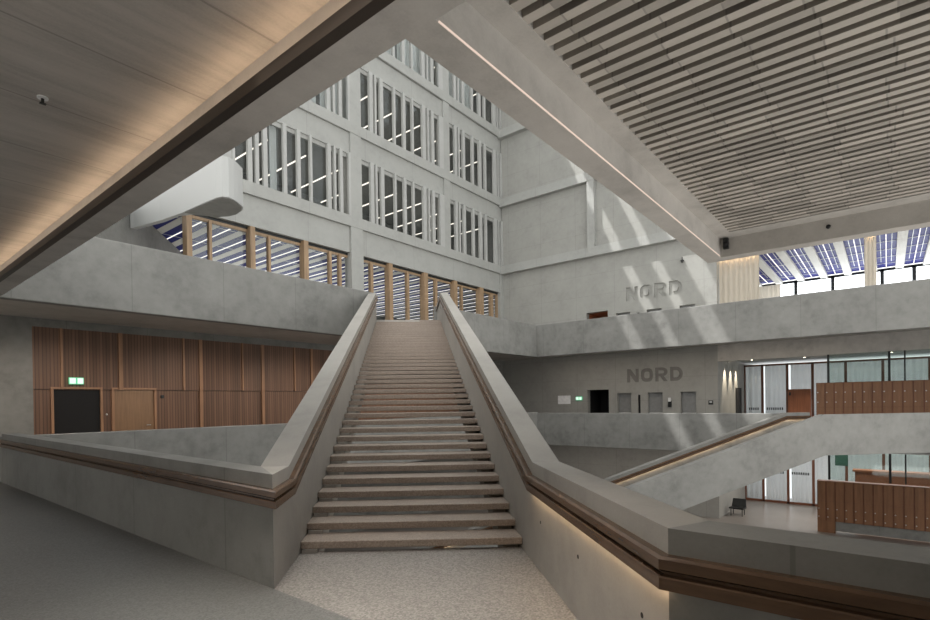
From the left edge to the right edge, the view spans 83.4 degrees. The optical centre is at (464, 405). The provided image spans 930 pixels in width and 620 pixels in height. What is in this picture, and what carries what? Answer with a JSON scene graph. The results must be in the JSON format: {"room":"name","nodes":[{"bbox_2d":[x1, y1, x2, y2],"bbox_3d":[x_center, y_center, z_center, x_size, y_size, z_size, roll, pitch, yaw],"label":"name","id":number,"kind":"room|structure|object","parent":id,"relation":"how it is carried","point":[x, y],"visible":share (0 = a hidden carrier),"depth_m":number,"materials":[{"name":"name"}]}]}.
{"room":"building atrium","nodes":[
{"label":"building atrium","id":0,"kind":"room"},
{"bbox_2d":[0,315,33,435],"bbox_3d":[-18.130,-0.535,13.736,0.340,4.940,10.565,-1,0,39],"label":"wall","id":1,"kind":"structure","parent":0,"point":[16,361],"depth_m":17.40,"materials":[{"name":"grey concrete"}]},
{"bbox_2d":[95,214,182,253],"bbox_3d":[-14.000,-5.782,22.544,0.206,4.760,13.335,-1,0,-13],"label":"wall","id":2,"kind":"structure","parent":0,"point":[150,237],"depth_m":21.97,"materials":[{"name":"grey concrete"}]},
{"bbox_2d":[48,364,503,391],"bbox_3d":[-5.965,-0.809,28.978,0.279,4.940,28.430,-1,0,39],"label":"wall","id":3,"kind":"structure","parent":0,"point":[500,367],"depth_m":39.36,"materials":[{"name":"grey concrete"}]},
{"bbox_2d":[32,326,458,434],"bbox_3d":[-6.726,-0.599,27.669,0.180,4.560,25.430,-1,0,39],"label":"wood panelling","id":4,"kind":"object","parent":3,"relation":"attached to","point":[237,384],"visible":0.66,"depth_m":21.63,"materials":[{"name":"brown wood"}]},
{"bbox_2d":[50,387,103,433],"bbox_3d":[-13.962,0.593,18.802,0.230,2.500,1.550,-1,0,39],"label":"door","id":5,"kind":"structure","parent":4,"relation":"attached to","point":[72,411],"depth_m":18.76,"materials":[{"name":"black wood"}]},
{"bbox_2d":[111,388,156,430],"bbox_3d":[-12.813,0.567,20.219,0.235,2.500,1.540,-1,0,39],"label":"door","id":6,"kind":"structure","parent":4,"relation":"attached to","point":[131,408],"depth_m":20.17,"materials":[{"name":"brown wood"}]},
{"bbox_2d":[32,318,504,364],"bbox_3d":[-5.841,-3.091,28.837,0.120,0.378,28.430,-1,0,39],"label":"band","id":7,"kind":"object","parent":3,"relation":"attached to","point":[39,322],"visible":0.43,"depth_m":21.19,"materials":[{"name":"grey concrete"}]},
{"bbox_2d":[0,482,577,619],"bbox_3d":[-9.013,2.102,3.147,42.000,0.450,17.496,-1,0,39],"label":"floor","id":8,"kind":"structure","parent":0,"point":[58,562],"depth_m":5.20,"materials":[{"name":"stone"}]},
{"bbox_2d":[0,433,275,588],"bbox_3d":[-6.288,1.591,8.765,11.974,1.920,0.368,-1,0,39],"label":"parapet","id":9,"kind":"object","parent":8,"relation":"attached to","point":[217,513],"visible":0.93,"depth_m":6.61,"materials":[{"name":"grey concrete"}]},
{"bbox_2d":[260,293,708,619],"bbox_3d":[-1.434,-1.084,13.453,3.245,7.070,21.963,-1,0,-6],"label":"staircase","id":10,"kind":"structure","parent":8,"relation":"on","point":[599,543],"depth_m":7.03,"materials":[{"name":"concrete"}]},
{"bbox_2d":[658,521,929,619],"bbox_3d":[6.138,1.516,-1.240,12.918,1.850,0.368,-1,0,39],"label":"parapet","id":11,"kind":"object","parent":8,"relation":"attached to","point":[713,570],"visible":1,"depth_m":2.38,"materials":[{"name":"grey concrete"}]},
{"bbox_2d":[152,216,494,319],"bbox_3d":[-6.267,-8.624,40.873,13.950,0.400,37.700,-1,0,39],"label":"ceiling","id":12,"kind":"structure","parent":0,"point":[169,228],"depth_m":30.25,"materials":[{"name":"glass"}]},
{"bbox_2d":[209,193,498,292],"bbox_3d":[-4.603,-9.104,31.180,0.740,1.400,23.660,-1,0,39],"label":"wall","id":13,"kind":"structure","parent":0,"point":[261,214],"depth_m":28.28,"materials":[{"name":"concrete"}]},
{"bbox_2d":[181,215,347,285],"bbox_3d":[-9.239,-5.893,25.353,0.820,4.808,8.680,-1,0,39],"label":"window frame","id":14,"kind":"structure","parent":13,"relation":"in","point":[304,246],"depth_m":24.46,"materials":[{"name":"brown wood"}]},
{"bbox_2d":[364,258,497,319],"bbox_3d":[-1.801,-6.059,34.545,0.820,4.808,13.290,-1,0,39],"label":"window frame","id":15,"kind":"structure","parent":13,"relation":"in","point":[389,268],"depth_m":33.08,"materials":[{"name":"brown wood"}]},
{"bbox_2d":[235,125,491,238],"bbox_3d":[-7.911,-14.219,32.902,6.500,0.300,25.000,-1,0,39],"label":"ceiling","id":16,"kind":"structure","parent":0,"point":[318,153],"depth_m":32.64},
{"bbox_2d":[243,173,492,262],"bbox_3d":[-7.962,-12.318,32.977,6.700,5.100,25.400,-1,0,39],"label":"wall","id":17,"kind":"structure","parent":0,"point":[279,188],"depth_m":41.05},
{"bbox_2d":[243,179,500,273],"bbox_3d":[-4.599,-10.093,31.069,0.900,0.580,23.800,-1,0,39],"label":"ledge","id":18,"kind":"object","parent":17,"relation":"attached to","point":[250,188],"visible":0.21,"depth_m":28.62,"materials":[{"name":"concrete"}]},
{"bbox_2d":[232,108,351,214],"bbox_3d":[-8.571,-12.563,26.043,0.680,4.540,6.660,-1,0,39],"label":"window frame","id":19,"kind":"structure","parent":18,"relation":"on","point":[299,123],"depth_m":26.43,"materials":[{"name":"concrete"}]},
{"bbox_2d":[269,125,276,189],"bbox_3d":[-9.383,-11.973,25.514,0.095,3.350,0.400,-1,0,39],"label":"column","id":20,"kind":"structure","parent":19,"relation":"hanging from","point":[272,130],"depth_m":25.50,"materials":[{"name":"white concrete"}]},
{"bbox_2d":[343,132,361,218],"bbox_3d":[-6.238,-12.616,28.927,0.680,4.540,0.760,-1,0,39],"label":"column","id":21,"kind":"structure","parent":18,"relation":"on","point":[354,140],"depth_m":28.71,"materials":[{"name":"concrete"}]},
{"bbox_2d":[361,139,444,246],"bbox_3d":[-3.804,-12.670,31.935,0.680,4.540,6.980,-1,0,39],"label":"window frame","id":22,"kind":"structure","parent":18,"relation":"on","point":[378,160],"depth_m":31.62,"materials":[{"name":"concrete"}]},
{"bbox_2d":[437,178,450,248],"bbox_3d":[-1.420,-12.724,34.881,0.680,4.540,0.600,-1,0,39],"label":"column","id":23,"kind":"structure","parent":18,"relation":"on","point":[446,183],"depth_m":34.72,"materials":[{"name":"concrete"}]},
{"bbox_2d":[450,182,502,265],"bbox_3d":[0.734,-12.772,37.544,0.680,4.540,6.250,-1,0,39],"label":"window frame","id":24,"kind":"structure","parent":18,"relation":"on","point":[460,198],"depth_m":37.40,"materials":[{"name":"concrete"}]},
{"bbox_2d":[377,316,397,319],"bbox_3d":[-6.466,-6.219,40.562,14.600,5.180,37.300,-1,0,39],"label":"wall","id":25,"kind":"structure","parent":0,"point":[378,317],"depth_m":49.98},
{"bbox_2d":[130,156,242,228],"bbox_3d":[-10.577,-7.900,20.119,6.097,1.430,1.375,-1,0,31],"label":"balcony","id":26,"kind":"object","parent":25,"relation":"attached to","point":[215,190],"visible":0.9,"depth_m":19.04,"materials":[{"name":"grey"}]},
{"bbox_2d":[316,76,491,172],"bbox_3d":[-7.984,-19.338,32.868,6.500,0.300,25.000,-1,0,39],"label":"ceiling","id":27,"kind":"structure","parent":0,"point":[387,97],"depth_m":35.80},
{"bbox_2d":[329,459,483,532],"bbox_3d":[6.325,4.557,14.841,36.900,5.050,35.500,-1,0,39],"label":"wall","id":28,"kind":"structure","parent":0,"point":[429,460],"depth_m":31.43,"materials":[{"name":"grey concrete"}]},
{"bbox_2d":[0,0,929,265],"bbox_3d":[-4.573,-3.059,2.808,34.600,0.230,22.700,-1,0,39],"label":"ceiling","id":29,"kind":"structure","parent":0,"point":[756,116],"depth_m":4.97,"materials":[{"name":"wood"}]},
{"bbox_2d":[0,299,929,360],"bbox_3d":[0.700,-3.142,21.247,49.600,0.920,58.000,-1,0,39],"label":"floor","id":30,"kind":"structure","parent":0,"point":[7,307],"depth_m":20.00,"materials":[{"name":"concrete"}]},
{"bbox_2d":[0,237,371,335],"bbox_3d":[-7.585,-3.606,16.975,0.300,1.900,12.110,-1,0,39],"label":"parapet","id":31,"kind":"object","parent":30,"relation":"attached to","point":[100,273],"visible":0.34,"depth_m":15.67,"materials":[{"name":"grey concrete"}]},
{"bbox_2d":[0,0,465,295],"bbox_3d":[-0.141,-3.621,3.354,28.390,1.900,0.300,-1,0,39],"label":"beam","id":32,"kind":"structure","parent":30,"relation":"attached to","point":[400,19],"depth_m":4.76,"materials":[{"name":"concrete"}]},
{"bbox_2d":[0,0,394,281],"bbox_3d":[-2.588,-2.703,5.097,34.200,0.110,0.094,-1,0,39],"label":"trim","id":33,"kind":"structure","parent":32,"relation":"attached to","point":[354,13],"depth_m":4.66,"materials":[{"name":"brown metal"}]},
{"bbox_2d":[345,226,363,290],"bbox_3d":[-6.115,-6.662,28.935,0.580,6.210,0.840,-1,0,39],"label":"column","id":34,"kind":"structure","parent":30,"relation":"on","point":[354,264],"depth_m":28.68,"materials":[{"name":"concrete"}]},
{"bbox_2d":[434,306,536,357],"bbox_3d":[1.509,-3.810,28.215,0.300,1.900,9.130,-1,0,39],"label":"parapet","id":35,"kind":"object","parent":30,"relation":"attached to","point":[496,335],"visible":0.55,"depth_m":28.73,"materials":[{"name":"grey concrete"}]},
{"bbox_2d":[497,274,503,318],"bbox_3d":[2.776,-6.861,39.923,0.580,6.210,0.850,-1,0,39],"label":"column","id":36,"kind":"structure","parent":30,"relation":"on","point":[500,293],"depth_m":39.50,"materials":[{"name":"concrete"}]},
{"bbox_2d":[406,1,723,262],"bbox_3d":[2.270,-3.679,6.922,0.290,1.900,8.280,-1,0,39],"label":"beam","id":37,"kind":"structure","parent":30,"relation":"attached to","point":[464,20],"depth_m":4.95,"materials":[{"name":"concrete"}]},
{"bbox_2d":[438,20,719,255],"bbox_3d":[2.286,-2.733,6.688,0.014,0.007,7.850,-1,0,39],"label":"lamp","id":38,"kind":"object","parent":37,"relation":"attached to","point":[439,21],"visible":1,"depth_m":4.82,"materials":[{"name":"beige"}]},
{"bbox_2d":[537,278,929,356],"bbox_3d":[15.441,-3.970,22.620,28.400,1.900,0.300,-1,0,39],"label":"parapet","id":39,"kind":"object","parent":30,"relation":"attached to","point":[905,305],"visible":1,"depth_m":24.13,"materials":[{"name":"grey concrete"}]},
{"bbox_2d":[796,275,832,293],"bbox_3d":[24.001,-6.395,35.879,2.120,4.730,0.150,-1,0,39],"label":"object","id":40,"kind":"structure","parent":30,"relation":"on","point":[810,285],"depth_m":35.84,"materials":[{"name":"grey"}]},
{"bbox_2d":[718,330,929,361],"bbox_3d":[22.381,-3.119,24.224,19.640,0.980,0.300,-1,0,39],"label":"beam","id":41,"kind":"structure","parent":30,"relation":"attached to","point":[908,340],"depth_m":26.93,"materials":[{"name":"concrete"}]},
{"bbox_2d":[721,200,929,260],"bbox_3d":[10.496,-3.785,5.397,14.420,1.900,0.300,-1,0,39],"label":"beam","id":42,"kind":"structure","parent":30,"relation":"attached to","point":[916,215],"depth_m":8.75,"materials":[{"name":"concrete"}]},
{"bbox_2d":[833,269,881,289],"bbox_3d":[25.836,-6.411,34.394,2.600,4.730,0.150,-1,0,39],"label":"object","id":43,"kind":"structure","parent":30,"relation":"on","point":[840,281],"depth_m":34.58,"materials":[{"name":"grey"}]},
{"bbox_2d":[882,264,913,283],"bbox_3d":[27.453,-6.425,33.086,1.560,4.730,0.150,-1,0,39],"label":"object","id":44,"kind":"structure","parent":30,"relation":"on","point":[889,275],"depth_m":33.08,"materials":[{"name":"grey"}]},
{"bbox_2d":[914,263,929,279],"bbox_3d":[29.050,-6.439,31.793,2.550,4.730,0.150,-1,0,39],"label":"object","id":45,"kind":"structure","parent":30,"relation":"on","point":[921,271],"depth_m":32.36,"materials":[{"name":"grey"}]},
{"bbox_2d":[452,158,491,192],"bbox_3d":[-8.034,-17.438,32.943,6.700,5.100,25.400,-1,0,39],"label":"wall","id":46,"kind":"structure","parent":0,"point":[488,161],"depth_m":41.36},
{"bbox_2d":[298,100,500,205],"bbox_3d":[-4.671,-15.212,31.034,0.900,0.580,23.800,-1,0,39],"label":"ledge","id":47,"kind":"object","parent":46,"relation":"attached to","point":[310,107],"visible":0.21,"depth_m":30.81,"materials":[{"name":"concrete"}]},
{"bbox_2d":[310,75,349,120],"bbox_3d":[-8.644,-17.683,26.009,0.680,4.540,6.660,-1,0,39],"label":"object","id":48,"kind":"structure","parent":47,"relation":"on","point":[339,84],"depth_m":27.87,"materials":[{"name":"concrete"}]},
{"bbox_2d":[342,68,360,125],"bbox_3d":[-6.311,-17.735,28.893,0.680,4.540,0.760,-1,0,39],"label":"column","id":49,"kind":"structure","parent":47,"relation":"on","point":[354,78],"depth_m":28.70,"materials":[{"name":"concrete"}]},
{"bbox_2d":[360,58,443,168],"bbox_3d":[-3.877,-17.790,31.901,0.680,4.540,6.980,-1,0,39],"label":"window frame","id":50,"kind":"structure","parent":47,"relation":"on","point":[376,72],"depth_m":31.62,"materials":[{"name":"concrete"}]},
{"bbox_2d":[436,100,449,171],"bbox_3d":[-1.493,-17.843,34.847,0.680,4.540,0.600,-1,0,39],"label":"column","id":51,"kind":"structure","parent":47,"relation":"on","point":[445,106],"depth_m":34.65,"materials":[{"name":"concrete"}]},
{"bbox_2d":[449,106,501,198],"bbox_3d":[0.661,-17.891,37.510,0.680,4.540,6.250,-1,0,39],"label":"window frame","id":52,"kind":"structure","parent":47,"relation":"on","point":[460,125],"depth_m":37.38,"materials":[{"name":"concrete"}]},
{"bbox_2d":[473,96,490,122],"bbox_3d":[-8.107,-22.587,32.909,6.700,5.100,25.400,-1,0,39],"label":"wall","id":53,"kind":"structure","parent":0,"point":[487,102],"depth_m":41.04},
{"bbox_2d":[376,52,498,137],"bbox_3d":[-4.744,-20.362,31.000,0.900,0.580,23.800,-1,0,39],"label":"ledge","id":54,"kind":"object","parent":53,"relation":"attached to","point":[388,59],"visible":0.22,"depth_m":33.79,"materials":[{"name":"concrete"}]},
{"bbox_2d":[391,40,442,89],"bbox_3d":[-3.950,-22.939,31.867,0.680,4.540,6.980,-1,0,39],"label":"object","id":55,"kind":"structure","parent":54,"relation":"on","point":[423,57],"depth_m":32.99,"materials":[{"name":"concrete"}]},
{"bbox_2d":[397,39,433,82],"bbox_3d":[-3.112,-22.386,33.373,0.100,3.350,3.400,-1,0,39],"label":"curtain","id":56,"kind":"object","parent":55,"relation":"hanging from","point":[416,60],"visible":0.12,"depth_m":33.18,"materials":[{"name":"white fabric"}]},
{"bbox_2d":[452,74,500,129],"bbox_3d":[0.588,-23.041,37.475,0.680,4.540,6.250,-1,0,39],"label":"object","id":57,"kind":"structure","parent":54,"relation":"on","point":[495,111],"depth_m":37.41,"materials":[{"name":"glass"}]},
{"bbox_2d":[501,110,720,518],"bbox_3d":[11.161,-9.361,33.286,22.400,32.500,0.450,-1,0,39],"label":"wall","id":58,"kind":"structure","parent":0,"point":[639,280],"depth_m":35.30,"materials":[{"name":"grey concrete"}]},
{"bbox_2d":[498,122,527,139],"bbox_3d":[11.177,-20.510,32.871,21.700,0.600,0.860,-1,0,39],"label":"ledge","id":59,"kind":"object","parent":58,"relation":"attached to","point":[516,128],"visible":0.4,"depth_m":38.66,"materials":[{"name":"concrete"}]},
{"bbox_2d":[499,172,596,208],"bbox_3d":[11.251,-15.331,32.905,21.700,0.600,0.860,-1,0,39],"label":"ledge","id":60,"kind":"object","parent":58,"relation":"attached to","point":[577,180],"visible":0.29,"depth_m":36.89,"materials":[{"name":"concrete"}]},
{"bbox_2d":[500,231,676,274],"bbox_3d":[11.322,-10.281,32.939,21.700,0.600,0.860,-1,0,39],"label":"ledge","id":61,"kind":"object","parent":58,"relation":"attached to","point":[661,237],"visible":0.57,"depth_m":34.80,"materials":[{"name":"concrete"}]},
{"bbox_2d":[586,179,595,247],"bbox_3d":[8.454,-12.779,34.906,0.500,4.450,0.340,-1,0,39],"label":"column","id":62,"kind":"structure","parent":61,"relation":"on","point":[591,184],"depth_m":34.77,"materials":[{"name":"concrete"}]},
{"bbox_2d":[590,390,608,412],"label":"door","id":63,"kind":"structure","parent":58,"relation":"in","point":[599,399],"depth_m":36.77,"materials":[{"name":"black"}]},
{"bbox_2d":[619,393,630,412],"bbox_3d":[10.428,-0.014,33.980,0.930,1.570,0.305,-1,0,39],"label":"elevator door","id":64,"kind":"structure","parent":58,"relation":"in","point":[624,398],"depth_m":34.12,"materials":[{"name":"metal"}]},
{"bbox_2d":[627,367,682,381],"bbox_3d":[11.857,-1.926,32.667,3.460,0.860,0.044,-1,0,39],"label":"sign","id":65,"kind":"object","parent":58,"relation":"attached to","point":[629,371],"depth_m":32.60,"materials":[{"name":"concrete"}]},
{"bbox_2d":[649,392,662,412],"bbox_3d":[11.979,-0.028,32.725,0.920,1.570,0.305,-1,0,39],"label":"elevator door","id":66,"kind":"structure","parent":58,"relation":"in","point":[655,399],"depth_m":32.84,"materials":[{"name":"metal"}]},
{"bbox_2d":[682,392,695,412],"bbox_3d":[13.518,-0.041,31.480,0.880,1.570,0.305,-1,0,39],"label":"elevator door","id":67,"kind":"structure","parent":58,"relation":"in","point":[688,398],"depth_m":31.61,"materials":[{"name":"metal"}]},
{"bbox_2d":[324,496,929,550],"bbox_3d":[8.960,6.867,20.534,40.000,0.280,47.000,-1,0,39],"label":"floor","id":68,"kind":"structure","parent":0,"point":[791,517],"depth_m":29.55,"materials":[{"name":"grey concrete"}]},
{"bbox_2d":[417,412,929,548],"bbox_3d":[8.077,3.837,20.847,20.280,6.839,3.250,-1,0,-6],"label":"staircase","id":69,"kind":"structure","parent":68,"relation":"on","point":[704,471],"depth_m":19.78,"materials":[{"name":"grey concrete"}]},
{"bbox_2d":[766,470,786,500],"bbox_3d":[21.121,4.431,35.350,1.300,3.950,0.100,-1,0,39],"label":"curtain","id":70,"kind":"object","parent":68,"relation":"on","point":[776,485],"visible":0.29,"depth_m":35.34,"materials":[{"name":"white fabric"}]},
{"bbox_2d":[817,479,825,520],"bbox_3d":[18.586,4.901,27.170,0.382,2.050,0.520,-1,0,39],"label":"locker","id":71,"kind":"object","parent":68,"relation":"on","point":[821,483],"visible":0.99,"depth_m":26.99,"materials":[{"name":"brown wood"}]},
{"bbox_2d":[826,480,835,520],"bbox_3d":[18.883,4.899,26.929,0.382,2.050,0.520,-1,0,39],"label":"locker","id":72,"kind":"object","parent":68,"relation":"on","point":[830,484],"visible":0.99,"depth_m":26.75,"materials":[{"name":"brown wood"}]},
{"bbox_2d":[835,480,844,522],"bbox_3d":[19.181,4.896,26.688,0.382,2.050,0.520,-1,0,39],"label":"locker","id":73,"kind":"object","parent":68,"relation":"on","point":[839,485],"visible":0.99,"depth_m":26.50,"materials":[{"name":"brown wood"}]},
{"bbox_2d":[844,481,853,523],"bbox_3d":[19.479,4.893,26.447,0.382,2.050,0.520,-1,0,39],"label":"locker","id":74,"kind":"object","parent":68,"relation":"on","point":[848,485],"visible":0.99,"depth_m":26.26,"materials":[{"name":"brown wood"}]},
{"bbox_2d":[854,482,863,524],"bbox_3d":[19.776,4.891,26.206,0.382,2.050,0.520,-1,0,39],"label":"locker","id":75,"kind":"object","parent":68,"relation":"on","point":[858,486],"visible":0.99,"depth_m":26.02,"materials":[{"name":"brown wood"}]},
{"bbox_2d":[791,454,928,503],"bbox_3d":[25.241,4.394,32.016,8.900,3.950,0.100,-1,0,39],"label":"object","id":76,"kind":"object","parent":68,"relation":"on","point":[801,484],"visible":0.16,"depth_m":33.07,"materials":[{"name":"glass"}]},
{"bbox_2d":[863,482,873,525],"bbox_3d":[20.074,4.888,25.965,0.382,2.050,0.520,-1,0,39],"label":"locker","id":77,"kind":"object","parent":68,"relation":"on","point":[867,487],"visible":1,"depth_m":25.78,"materials":[{"name":"brown wood"}]},
{"bbox_2d":[873,483,883,526],"bbox_3d":[20.372,4.885,25.724,0.382,2.050,0.520,-1,0,39],"label":"locker","id":78,"kind":"object","parent":68,"relation":"on","point":[877,487],"visible":0.99,"depth_m":25.55,"materials":[{"name":"brown wood"}]},
{"bbox_2d":[836,522,929,541],"bbox_3d":[21.540,6.150,24.880,6.300,0.500,0.400,-1,0,39],"label":"plinth","id":79,"kind":"object","parent":68,"relation":"on","point":[907,534],"visible":0.89,"depth_m":25.48,"materials":[{"name":"grey concrete"}]},
{"bbox_2d":[883,484,893,527],"bbox_3d":[20.670,4.883,25.483,0.382,2.050,0.520,-1,0,39],"label":"locker","id":80,"kind":"object","parent":68,"relation":"on","point":[888,507],"visible":0.99,"depth_m":25.30,"materials":[{"name":"brown wood"}]},
{"bbox_2d":[852,468,929,486],"bbox_3d":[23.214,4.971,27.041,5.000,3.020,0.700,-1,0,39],"label":"countertop","id":81,"kind":"structure","parent":68,"relation":"on","point":[861,475],"depth_m":27.36,"materials":[{"name":"brown wood"}]},
{"bbox_2d":[893,484,903,528],"bbox_3d":[20.967,4.880,25.242,0.382,2.050,0.520,-1,0,39],"label":"locker","id":82,"kind":"object","parent":68,"relation":"on","point":[898,490],"visible":0.99,"depth_m":25.06,"materials":[{"name":"brown wood"}]},
{"bbox_2d":[904,485,914,529],"bbox_3d":[21.265,4.878,25.002,0.382,2.050,0.520,-1,0,39],"label":"locker","id":83,"kind":"object","parent":68,"relation":"on","point":[909,516],"visible":0.99,"depth_m":24.82,"materials":[{"name":"brown wood"}]},
{"bbox_2d":[914,486,924,530],"bbox_3d":[21.563,4.875,24.761,0.382,2.050,0.520,-1,0,39],"label":"locker","id":84,"kind":"object","parent":68,"relation":"on","point":[919,491],"visible":0.99,"depth_m":24.58,"materials":[{"name":"brown wood"}]},
{"bbox_2d":[925,486,929,531],"bbox_3d":[21.860,4.872,24.520,0.382,2.050,0.520,-1,0,39],"label":"locker","id":85,"kind":"object","parent":68,"relation":"on","point":[927,489],"visible":0.98,"depth_m":24.41,"materials":[{"name":"brown wood"}]},
{"bbox_2d":[720,361,751,516],"bbox_3d":[17.893,-0.964,34.551,0.360,15.500,9.750,-1,0,39],"label":"wall","id":86,"kind":"structure","parent":0,"point":[731,372],"depth_m":32.76,"materials":[{"name":"grey concrete"}]},
{"bbox_2d":[759,284,779,298],"bbox_3d":[21.504,-6.269,37.291,1.800,4.530,0.100,-1,0,39],"label":"curtain","id":87,"kind":"object","parent":86,"relation":"hanging from","point":[772,290],"visible":0.24,"depth_m":37.15,"materials":[{"name":"beige fabric"}]},
{"bbox_2d":[761,280,795,295],"bbox_3d":[22.140,-6.379,37.385,2.670,4.730,0.150,-1,0,39],"label":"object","id":88,"kind":"structure","parent":86,"relation":"in","point":[788,287],"depth_m":36.87,"materials":[{"name":"grey"}]},
{"bbox_2d":[744,356,929,416],"bbox_3d":[23.722,-0.791,32.270,11.710,4.020,0.170,-1,0,39],"label":"window frame","id":89,"kind":"structure","parent":86,"relation":"in","point":[921,357],"depth_m":33.44,"materials":[{"name":"brown wood"}]},
{"bbox_2d":[788,389,810,414],"bbox_3d":[21.645,0.063,33.779,1.250,2.250,0.140,-1,0,39],"label":"door","id":90,"kind":"structure","parent":89,"relation":"attached to","point":[799,400],"depth_m":33.77,"materials":[{"name":"red wood"}]},
{"bbox_2d":[745,454,929,505],"bbox_3d":[23.796,4.428,32.304,11.710,4.020,0.170,-1,0,39],"label":"window frame","id":91,"kind":"structure","parent":86,"relation":"in","point":[788,501],"depth_m":34.02,"materials":[{"name":"brown wood"}]},
{"bbox_2d":[739,350,929,364],"bbox_3d":[25.591,-3.031,28.189,19.640,0.100,9.900,-1,0,39],"label":"ceiling","id":92,"kind":"structure","parent":0,"point":[922,352],"depth_m":32.61,"materials":[{"name":"grey"}]},
{"bbox_2d":[759,227,929,286],"bbox_3d":[22.192,-8.782,30.963,13.100,0.400,9.700,-1,0,39],"label":"ceiling","id":93,"kind":"structure","parent":0,"point":[899,247],"depth_m":30.68,"materials":[{"name":"glass"}]},
{"bbox_2d":[719,255,758,303],"bbox_3d":[15.743,-6.214,29.988,2.070,4.680,0.120,-1,0,39],"label":"curtain","id":94,"kind":"object","parent":93,"relation":"hanging from","point":[738,278],"visible":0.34,"depth_m":29.97,"materials":[{"name":"beige fabric"}]},
{"bbox_2d":[864,236,876,285],"bbox_3d":[20.380,-6.245,26.236,0.480,4.660,0.100,-1,0,39],"label":"curtain","id":95,"kind":"object","parent":93,"relation":"hanging from","point":[870,272],"visible":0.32,"depth_m":26.22,"materials":[{"name":"beige fabric"}]},
{"bbox_3d":[10.293,1.709,21.125,34.600,0.450,40.260,-1,0,39],"label":"floor","id":96,"kind":"structure","parent":0,"visible":0},
{"bbox_2d":[0,412,537,482],"bbox_3d":[-3.432,1.547,22.051,0.300,1.950,24.480,-1,0,39],"label":"parapet","id":97,"kind":"object","parent":96,"relation":"attached to","point":[243,444],"visible":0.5,"depth_m":16.56,"materials":[{"name":"grey concrete"}]},
{"bbox_2d":[537,413,779,450],"bbox_3d":[9.666,1.351,27.389,13.950,1.900,0.300,-1,0,39],"label":"parapet","id":98,"kind":"object","parent":96,"relation":"attached to","point":[650,431],"visible":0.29,"depth_m":27.55,"materials":[{"name":"grey concrete"}]},
{"bbox_2d":[748,366,760,412],"bbox_3d":[20.095,-0.780,36.086,0.950,3.950,0.100,-1,0,39],"label":"curtain","id":99,"kind":"object","parent":96,"relation":"on","point":[754,373],"visible":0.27,"depth_m":36.09,"materials":[{"name":"white fabric"}]},
{"bbox_2d":[765,365,785,412],"bbox_3d":[21.047,-0.789,35.315,1.300,3.950,0.100,-1,0,39],"label":"curtain","id":100,"kind":"object","parent":96,"relation":"on","point":[775,376],"visible":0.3,"depth_m":35.36,"materials":[{"name":"white fabric"}]},
{"bbox_2d":[816,383,824,414],"bbox_3d":[18.517,0.077,27.138,0.382,2.500,0.520,-1,0,39],"label":"locker","id":101,"kind":"object","parent":96,"relation":"on","point":[820,387],"visible":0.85,"depth_m":26.95,"materials":[{"name":"brown wood"}]},
{"bbox_2d":[825,382,833,413],"bbox_3d":[18.815,0.074,26.897,0.382,2.500,0.520,-1,0,39],"label":"locker","id":102,"kind":"object","parent":96,"relation":"on","point":[829,387],"visible":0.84,"depth_m":26.71,"materials":[{"name":"brown wood"}]},
{"bbox_2d":[834,382,843,413],"bbox_3d":[19.113,0.071,26.656,0.382,2.500,0.520,-1,0,39],"label":"locker","id":103,"kind":"object","parent":96,"relation":"on","point":[838,386],"visible":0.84,"depth_m":26.47,"materials":[{"name":"brown wood"}]},
{"bbox_2d":[843,382,852,413],"bbox_3d":[19.410,0.069,26.415,0.382,2.500,0.520,-1,0,39],"label":"locker","id":104,"kind":"object","parent":96,"relation":"on","point":[847,386],"visible":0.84,"depth_m":26.22,"materials":[{"name":"brown wood"}]},
{"bbox_2d":[853,382,862,413],"bbox_3d":[19.708,0.066,26.174,0.382,2.500,0.520,-1,0,39],"label":"locker","id":105,"kind":"object","parent":96,"relation":"on","point":[857,386],"visible":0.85,"depth_m":25.98,"materials":[{"name":"brown wood"}]},
{"bbox_2d":[790,358,927,415],"bbox_3d":[25.167,-0.825,31.981,8.900,3.950,0.100,-1,0,39],"label":"curtain","id":106,"kind":"object","parent":96,"relation":"on","point":[916,369],"visible":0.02,"depth_m":32.51,"materials":[{"name":"white fabric"}]},
{"bbox_2d":[862,381,872,413],"bbox_3d":[20.006,0.064,25.933,0.382,2.500,0.520,-1,0,39],"label":"locker","id":107,"kind":"object","parent":96,"relation":"on","point":[867,386],"visible":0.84,"depth_m":25.74,"materials":[{"name":"brown wood"}]},
{"bbox_2d":[872,381,882,412],"bbox_3d":[20.303,0.061,25.692,0.382,2.500,0.520,-1,0,39],"label":"locker","id":108,"kind":"object","parent":96,"relation":"on","point":[876,385],"visible":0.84,"depth_m":25.51,"materials":[{"name":"brown wood"}]},
{"bbox_2d":[882,381,892,412],"bbox_3d":[20.601,0.058,25.451,0.382,2.500,0.520,-1,0,39],"label":"locker","id":109,"kind":"object","parent":96,"relation":"on","point":[887,392],"visible":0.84,"depth_m":25.26,"materials":[{"name":"brown wood"}]},
{"bbox_2d":[892,381,902,412],"bbox_3d":[20.899,0.056,25.210,0.382,2.500,0.520,-1,0,39],"label":"locker","id":110,"kind":"object","parent":96,"relation":"on","point":[897,386],"visible":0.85,"depth_m":25.02,"materials":[{"name":"brown wood"}]},
{"bbox_2d":[903,380,913,412],"bbox_3d":[21.197,0.053,24.969,0.382,2.500,0.520,-1,0,39],"label":"locker","id":111,"kind":"object","parent":96,"relation":"on","point":[908,398],"visible":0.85,"depth_m":24.78,"materials":[{"name":"brown wood"}]},
{"bbox_2d":[913,380,923,412],"bbox_3d":[21.494,0.051,24.728,0.382,2.500,0.520,-1,0,39],"label":"locker","id":112,"kind":"object","parent":96,"relation":"on","point":[918,385],"visible":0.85,"depth_m":24.54,"materials":[{"name":"brown wood"}]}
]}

